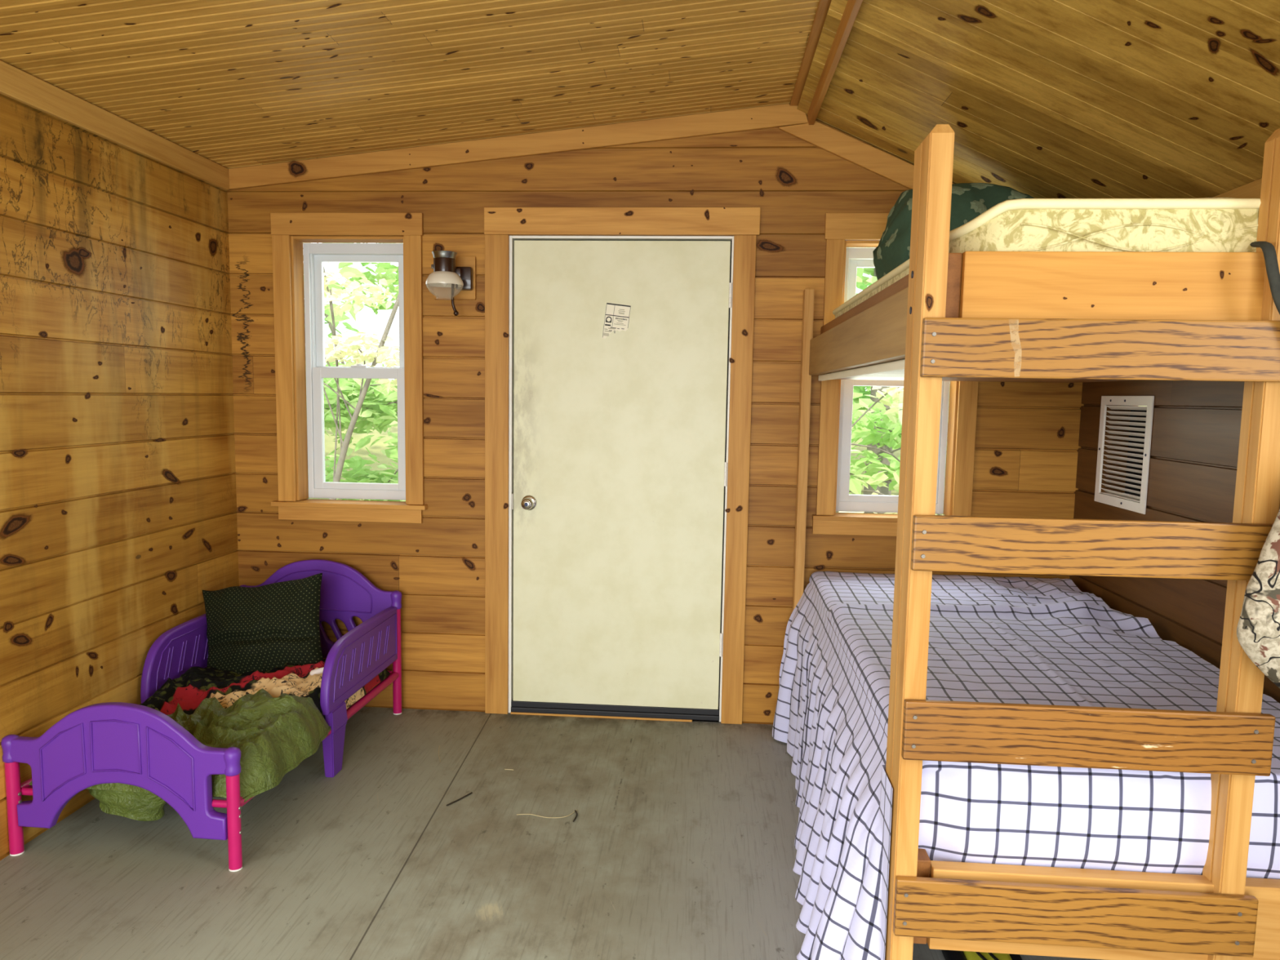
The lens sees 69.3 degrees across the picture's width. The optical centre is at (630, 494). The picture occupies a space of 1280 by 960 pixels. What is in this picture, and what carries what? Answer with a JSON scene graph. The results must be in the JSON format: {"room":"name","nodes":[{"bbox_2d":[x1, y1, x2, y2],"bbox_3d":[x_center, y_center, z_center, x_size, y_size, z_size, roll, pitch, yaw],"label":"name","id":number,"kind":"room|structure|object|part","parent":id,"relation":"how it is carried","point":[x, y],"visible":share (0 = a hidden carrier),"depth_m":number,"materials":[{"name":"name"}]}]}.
{"room":"cabin bedroom","nodes":[
{"label":"cabin bedroom","id":0,"kind":"room"},
{"bbox_2d":[0,93,239,860],"bbox_3d":[-2.054,0.081,1.133,0.116,2.370,6.028,1,6,4],"label":"wall","id":1,"kind":"structure","parent":0,"point":[118,495],"depth_m":3.18,"materials":[{"name":"brown wood"}]},
{"bbox_2d":[0,60,229,190],"bbox_3d":[-1.969,-1.035,1.008,0.019,0.089,5.959,1,6,4],"label":"trim board","id":2,"kind":"object","parent":1,"relation":"attached to","point":[18,85],"visible":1,"depth_m":3.13,"materials":[{"name":"brown wood"}]},
{"bbox_2d":[0,0,819,168],"bbox_3d":[-0.817,-1.224,0.893,2.605,0.372,6.244,1,6,4],"label":"ceiling","id":3,"kind":"structure","parent":0,"point":[231,83],"depth_m":2.99,"materials":[{"name":"brown wood"}]},
{"bbox_2d":[790,0,831,106],"bbox_3d":[0.432,-1.264,0.789,0.057,0.012,5.958,1,6,4],"label":"trim board","id":4,"kind":"object","parent":3,"relation":"attached to","point":[823,7],"visible":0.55,"depth_m":3.13,"materials":[{"name":"brown wood"}]},
{"bbox_2d":[807,0,862,124],"bbox_3d":[0.459,-1.244,0.790,0.084,0.123,6.200,1,6,4],"label":"trim board","id":5,"kind":"object","parent":3,"relation":"attached to","point":[852,7],"visible":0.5,"depth_m":3.02,"materials":[{"name":"brown wood"}]},
{"bbox_2d":[0,706,1102,959],"bbox_3d":[-0.218,1.364,1.119,3.910,0.120,6.300,1,6,4],"label":"floor","id":6,"kind":"structure","parent":0,"point":[679,845],"depth_m":2.83,"materials":[{"name":"paint"}]},
{"bbox_2d":[0,559,401,871],"bbox_3d":[-1.448,0.696,3.426,0.749,0.680,1.414,2,6,6],"label":"bed","id":7,"kind":"object","parent":6,"relation":"on","point":[135,744],"visible":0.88,"depth_m":2.77,"materials":[{"name":"purple plastic"}]},
{"bbox_3d":[-1.869,0.944,2.806,0.038,0.292,0.038,2,6,6],"label":"leg","id":8,"kind":"part","parent":7,"relation":"part of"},
{"bbox_3d":[-1.520,0.794,2.734,0.483,0.266,0.006,2,6,6],"label":"panel moulding","id":9,"kind":"part","parent":7,"relation":"part of","materials":[{"name":"purple plastic"}]},
{"bbox_3d":[-1.518,0.815,2.756,0.706,0.395,0.036,2,6,6],"label":"footboard","id":10,"kind":"part","parent":7,"relation":"part of","materials":[{"name":"purple plastic"}]},
{"bbox_3d":[-1.759,0.625,3.759,0.034,0.249,0.715,2,6,6],"label":"guard rail","id":11,"kind":"part","parent":7,"relation":"part of","materials":[{"name":"purple plastic"}]},
{"bbox_3d":[-1.740,0.621,3.771,0.005,0.181,0.652,2,6,6],"label":"panel moulding","id":12,"kind":"part","parent":7,"relation":"part of","materials":[{"name":"purple plastic"}]},
{"bbox_2d":[28,658,390,821],"bbox_3d":[-1.415,0.817,3.416,0.742,0.319,1.273,2,6,6],"label":"blanket","id":13,"kind":"object","parent":7,"relation":"on","point":[276,720],"visible":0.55,"depth_m":3.10,"materials":[{"name":"green fabric"}]},
{"bbox_3d":[-1.173,0.963,2.736,0.038,0.292,0.038,2,6,6],"label":"leg","id":14,"kind":"part","parent":7,"relation":"part of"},
{"bbox_2d":[202,573,323,673],"bbox_3d":[-1.500,0.550,3.769,0.559,0.445,0.241,1,6,-3],"label":"pillow","id":15,"kind":"object","parent":7,"relation":"on","point":[264,628],"visible":0.89,"depth_m":3.71,"materials":[{"name":"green fabric"}]},
{"bbox_3d":[-1.375,0.505,4.088,0.690,0.440,0.026,2,6,6],"label":"headboard","id":16,"kind":"part","parent":7,"relation":"part of","materials":[{"name":"purple plastic"}]},
{"bbox_3d":[-1.375,0.422,4.065,0.495,0.188,0.006,2,6,6],"label":"panel moulding","id":17,"kind":"part","parent":7,"relation":"part of","materials":[{"name":"purple plastic"}]},
{"bbox_3d":[-1.104,0.913,3.446,0.052,0.255,0.136,2,6,6],"label":"leg","id":18,"kind":"part","parent":7,"relation":"part of","materials":[{"name":"purple plastic"}]},
{"bbox_3d":[-1.073,0.644,3.690,0.034,0.249,0.715,2,6,6],"label":"guard rail","id":19,"kind":"part","parent":7,"relation":"part of","materials":[{"name":"purple plastic"}]},
{"bbox_3d":[-1.054,0.639,3.701,0.005,0.181,0.652,2,6,6],"label":"panel moulding","id":20,"kind":"part","parent":7,"relation":"part of","materials":[{"name":"purple plastic"}]},
{"bbox_3d":[-1.031,0.732,4.076,0.038,0.472,0.038,2,6,6],"label":"leg","id":21,"kind":"part","parent":7,"relation":"part of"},
{"bbox_2d":[446,791,472,805],"bbox_3d":[-0.600,1.068,3.242,0.008,0.004,0.126,5,7,33],"label":"twig","id":22,"kind":"object","parent":6,"relation":"on","point":[469,793],"visible":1,"depth_m":3.24,"materials":[{"name":"black wood"}]},
{"bbox_2d":[516,809,577,817],"bbox_3d":[-0.281,1.085,3.130,0.208,0.004,0.050,0,6,-12],"label":"straw","id":23,"kind":"object","parent":6,"relation":"on","point":[575,810],"visible":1,"depth_m":3.12,"materials":[{"name":"beige"}]},
{"bbox_2d":[941,949,1022,959],"bbox_3d":[0.887,1.166,2.322,0.185,0.051,0.176,1,6,4],"label":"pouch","id":24,"kind":"object","parent":6,"relation":"on","point":[948,954],"visible":0.2,"depth_m":2.31,"materials":[{"name":"fabric"}]},
{"bbox_2d":[792,124,1279,959],"bbox_3d":[1.171,0.164,2.834,1.120,1.945,2.078,1,6,4],"label":"bunk bed","id":25,"kind":"object","parent":6,"relation":"on","point":[1049,317],"visible":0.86,"depth_m":1.83,"materials":[{"name":"brown wood"}]},
{"bbox_3d":[0.712,0.087,3.878,0.038,1.862,0.066,1,6,4],"label":"post","id":26,"kind":"part","parent":25,"relation":"part of","materials":[{"name":"brown wood"}]},
{"bbox_3d":[0.672,-0.460,2.855,0.038,0.142,1.852,1,6,4],"label":"rail","id":27,"kind":"part","parent":25,"relation":"part of","materials":[{"name":"brown wood"}]},
{"bbox_3d":[0.584,0.251,1.933,0.046,1.945,0.136,1,6,4],"label":"post","id":28,"kind":"part","parent":25,"relation":"part of","materials":[{"name":"brown wood"}]},
{"bbox_2d":[772,571,1279,959],"bbox_3d":[1.079,0.761,2.917,1.202,0.738,1.992,1,6,4],"label":"bedspread","id":29,"kind":"object","parent":25,"relation":"on","point":[1010,640],"visible":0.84,"depth_m":2.40,"materials":[{"name":"fabric"}]},
{"bbox_2d":[831,197,1261,373],"bbox_3d":[1.215,-0.539,2.775,0.986,0.330,1.945,1,6,4],"label":"mattress","id":30,"kind":"object","parent":25,"relation":"on","point":[1203,224],"visible":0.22,"depth_m":1.83,"materials":[{"name":"beige fabric"}]},
{"bbox_2d":[872,182,1034,279],"bbox_3d":[1.272,-0.956,3.439,0.734,0.382,0.452,1,6,4],"label":"pillow","id":31,"kind":"object","parent":30,"relation":"on","point":[969,201],"visible":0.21,"depth_m":3.30,"materials":[{"name":"green fabric"}]},
{"bbox_3d":[1.228,0.270,1.851,0.050,1.945,0.070,1,6,4],"label":"post","id":32,"kind":"part","parent":25,"relation":"part of","materials":[{"name":"brown wood"}]},
{"bbox_2d":[1236,241,1279,688],"bbox_3d":[1.320,-0.024,1.692,0.355,0.889,0.142,3,6,17],"label":"camouflage bag","id":33,"kind":"object","parent":25,"relation":"hanging from","point":[1258,628],"visible":1,"depth_m":1.71,"materials":[{"name":"fabric"}]},
{"bbox_2d":[226,115,1084,724],"bbox_3d":[0.050,-0.313,4.005,3.638,2.610,0.116,1,6,4],"label":"wall","id":34,"kind":"structure","parent":0,"point":[1027,433],"depth_m":3.94,"materials":[{"name":"brown wood"}]},
{"bbox_2d":[270,213,427,523],"bbox_3d":[-1.223,-0.548,4.089,0.693,1.328,0.210,1,6,4],"label":"window","id":35,"kind":"structure","parent":34,"relation":"in","point":[363,237],"depth_m":4.06,"materials":[{"name":"brown wood"}]},
{"bbox_3d":[-1.512,-0.540,4.039,0.076,1.150,0.019,1,6,4],"label":"casing","id":36,"kind":"part","parent":35,"relation":"part of","materials":[{"name":"brown wood"}]},
{"bbox_3d":[-1.235,0.045,4.116,0.693,0.019,0.136,1,6,4],"label":"sill","id":37,"kind":"part","parent":35,"relation":"part of","materials":[{"name":"brown wood"}]},
{"bbox_3d":[-1.212,-0.543,4.159,0.483,1.132,0.072,1,6,4],"label":"frame","id":38,"kind":"part","parent":35,"relation":"part of","materials":[{"name":"plastic"}]},
{"bbox_3d":[-1.217,-0.293,4.170,0.431,0.547,0.027,1,6,4],"label":"sash","id":39,"kind":"part","parent":35,"relation":"part of","materials":[{"name":"plastic"}]},
{"bbox_3d":[-1.207,-0.803,4.144,0.423,0.524,0.022,1,6,4],"label":"sash","id":40,"kind":"part","parent":35,"relation":"part of","materials":[{"name":"plastic"}]},
{"bbox_3d":[-0.936,-0.526,3.994,0.075,1.150,0.019,1,6,4],"label":"casing","id":41,"kind":"part","parent":35,"relation":"part of","materials":[{"name":"brown wood"}]},
{"bbox_2d":[425,250,475,315],"bbox_3d":[-0.757,-0.871,3.850,0.180,0.256,0.204,1,6,4],"label":"wall lamp","id":42,"kind":"object","parent":34,"relation":"attached to","point":[453,277],"visible":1,"depth_m":3.87,"materials":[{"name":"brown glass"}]},
{"bbox_3d":[-0.770,-0.890,3.824,0.155,0.054,0.155,1,6,4],"label":"glass globe","id":43,"kind":"part","parent":42,"relation":"part of","materials":[{"name":"beige glass"}]},
{"bbox_3d":[-0.734,-0.826,3.860,0.035,0.165,0.026,4,7,24],"label":"gas valve lever","id":44,"kind":"part","parent":42,"relation":"part of","materials":[{"name":"brown metal"}]},
{"bbox_2d":[228,103,808,190],"bbox_3d":[-0.507,-1.444,3.862,2.457,0.336,0.020,1,6,4],"label":"trim board","id":45,"kind":"object","parent":34,"relation":"attached to","point":[784,114],"visible":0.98,"depth_m":3.85,"materials":[{"name":"brown wood"}]},
{"bbox_2d":[484,207,760,724],"bbox_3d":[-0.057,-0.105,3.999,1.152,2.194,0.178,1,6,4],"label":"door","id":46,"kind":"structure","parent":34,"relation":"in","point":[619,369],"depth_m":3.97,"materials":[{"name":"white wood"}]},
{"bbox_3d":[-0.578,-0.059,4.014,0.109,2.081,0.020,1,6,4],"label":"casing","id":47,"kind":"part","parent":46,"relation":"part of","materials":[{"name":"brown wood"}]},
{"bbox_3d":[-0.517,0.032,4.032,0.008,0.070,0.008,1,6,4],"label":"strike plate","id":48,"kind":"part","parent":46,"relation":"part of","materials":[{"name":"silver metal"}]},
{"bbox_3d":[-0.445,0.041,3.994,0.066,0.066,0.069,1,6,4],"label":"knob","id":49,"kind":"part","parent":46,"relation":"part of","materials":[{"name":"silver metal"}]},
{"bbox_3d":[0.450,-0.034,3.933,0.102,2.081,0.020,1,6,4],"label":"casing","id":50,"kind":"part","parent":46,"relation":"part of","materials":[{"name":"brown wood"}]},
{"bbox_2d":[777,120,953,189],"bbox_3d":[1.222,-1.208,3.748,1.257,0.586,0.018,1,6,4],"label":"trim board","id":51,"kind":"object","parent":34,"relation":"attached to","point":[892,168],"visible":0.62,"depth_m":3.75,"materials":[{"name":"brown wood"}]},
{"bbox_2d":[812,213,978,536],"bbox_3d":[1.116,-0.490,3.906,0.668,1.325,0.210,1,6,4],"label":"window","id":52,"kind":"structure","parent":34,"relation":"in","point":[843,258],"depth_m":3.88,"materials":[{"name":"brown wood"}]},
{"bbox_3d":[0.830,-0.478,3.856,0.074,1.138,0.019,1,6,4],"label":"casing","id":53,"kind":"part","parent":52,"relation":"part of","materials":[{"name":"brown wood"}]},
{"bbox_3d":[1.126,-0.741,3.962,0.409,0.512,0.022,1,6,4],"label":"sash","id":54,"kind":"part","parent":52,"relation":"part of","materials":[{"name":"plastic"}]},
{"bbox_3d":[1.103,0.102,3.932,0.668,0.019,0.136,1,6,4],"label":"sill","id":55,"kind":"part","parent":52,"relation":"part of","materials":[{"name":"brown wood"}]},
{"bbox_3d":[1.116,-0.236,3.987,0.417,0.547,0.027,1,6,4],"label":"sash","id":56,"kind":"part","parent":52,"relation":"part of","materials":[{"name":"plastic"}]},
{"bbox_3d":[1.121,-0.480,3.976,0.469,1.120,0.072,1,6,4],"label":"frame","id":57,"kind":"part","parent":52,"relation":"part of","materials":[{"name":"plastic"}]},
{"bbox_3d":[1.390,-0.464,3.812,0.075,1.138,0.019,1,6,4],"label":"casing","id":58,"kind":"part","parent":52,"relation":"part of","materials":[{"name":"brown wood"}]},
{"bbox_2d":[797,0,1279,198],"bbox_3d":[1.107,-0.974,0.736,1.366,0.687,6.300,1,6,4],"label":"ceiling","id":59,"kind":"structure","parent":0,"point":[1039,99],"depth_m":2.62,"materials":[{"name":"brown wood"}]},
{"bbox_2d":[1069,380,1279,702],"bbox_3d":[1.656,0.310,0.857,0.115,2.090,6.028,1,6,4],"label":"wall","id":60,"kind":"structure","parent":0,"point":[1196,427],"depth_m":3.01,"materials":[{"name":"brown wood"}]},
{"bbox_2d":[1094,395,1154,514],"bbox_3d":[1.851,-0.154,3.400,0.102,0.410,0.416,1,6,4],"label":"air vent","id":61,"kind":"object","parent":60,"relation":"in","point":[1140,423],"visible":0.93,"depth_m":3.42,"materials":[{"name":"metal"}]},
{"bbox_2d":[1213,177,1262,198],"bbox_3d":[1.604,-0.638,0.761,0.018,0.092,5.960,1,6,4],"label":"trim board","id":62,"kind":"object","parent":60,"relation":"attached to","point":[1252,189],"depth_m":2.63,"materials":[{"name":"brown wood"}]},
{"label":"outside","id":63,"kind":"structure","parent":0,"visible":0},
{"bbox_2d":[308,405,1146,515],"bbox_3d":[0.056,-0.197,11.223,18.000,2.049,13.600,1,6,4],"label":"ground","id":64,"kind":"structure","parent":63,"point":[375,449],"depth_m":12.99,"materials":[{"name":"green plant"}]},
{"bbox_2d":[302,252,368,338],"bbox_3d":[-5.543,-3.054,12.346,5.733,5.015,3.077,1,6,4],"label":"tree","id":65,"kind":"object","parent":64,"relation":"on","point":[347,325],"visible":0.02,"depth_m":13.51,"materials":[{"name":"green plant"}]},
{"bbox_2d":[302,242,399,499],"bbox_3d":[-2.087,-0.634,6.679,2.358,3.077,1.736,1,6,4],"label":"tree","id":66,"kind":"object","parent":64,"relation":"on","point":[346,348],"visible":0.27,"depth_m":6.68,"materials":[{"name":"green plant"}]},
{"bbox_2d":[304,262,399,498],"bbox_3d":[-3.354,-2.327,9.544,3.881,5.009,2.946,1,6,4],"label":"tree","id":67,"kind":"object","parent":64,"relation":"on","point":[389,276],"visible":0.02,"depth_m":9.64,"materials":[{"name":"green plant"}]},
{"bbox_2d":[305,360,405,501],"bbox_3d":[-1.729,-0.361,8.591,3.059,1.687,2.051,0,6,-11],"label":"leafy shrub","id":68,"kind":"object","parent":64,"relation":"on","point":[376,403],"visible":0.3,"depth_m":7.95,"materials":[{"name":"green plant"}]},
{"bbox_2d":[853,386,871,439],"bbox_3d":[1.578,-2.839,11.670,5.059,5.013,3.387,1,6,4],"label":"tree","id":69,"kind":"object","parent":64,"relation":"on","point":[869,388],"visible":0.02,"depth_m":10.81,"materials":[{"name":"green plant"}]},
{"bbox_2d":[853,282,872,410],"bbox_3d":[4.151,-2.333,9.688,4.469,5.013,3.381,1,6,4],"label":"tree","id":70,"kind":"object","parent":64,"relation":"on","point":[860,389],"visible":0.02,"depth_m":10.40,"materials":[{"name":"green plant"}]},
{"bbox_2d":[856,267,894,513],"bbox_3d":[2.477,-2.021,7.930,2.737,5.205,2.517,0,6,-9],"label":"tree","id":71,"kind":"object","parent":64,"relation":"on","point":[860,279],"visible":0.02,"depth_m":8.10,"materials":[{"name":"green plant"}]},
{"bbox_2d":[835,386,948,515],"bbox_3d":[1.359,0.039,6.173,2.243,1.976,1.320,0,6,-5],"label":"leafy shrub","id":72,"kind":"object","parent":64,"relation":"on","point":[896,393],"visible":0.04,"depth_m":6.28,"materials":[{"name":"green plant"}]},
{"bbox_2d":[848,386,950,515],"bbox_3d":[2.153,-0.058,7.117,2.051,1.771,2.073,1,6,4],"label":"leafy shrub","id":73,"kind":"object","parent":64,"relation":"on","point":[870,434],"visible":0.22,"depth_m":6.78,"materials":[{"name":"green plant"}]}
]}

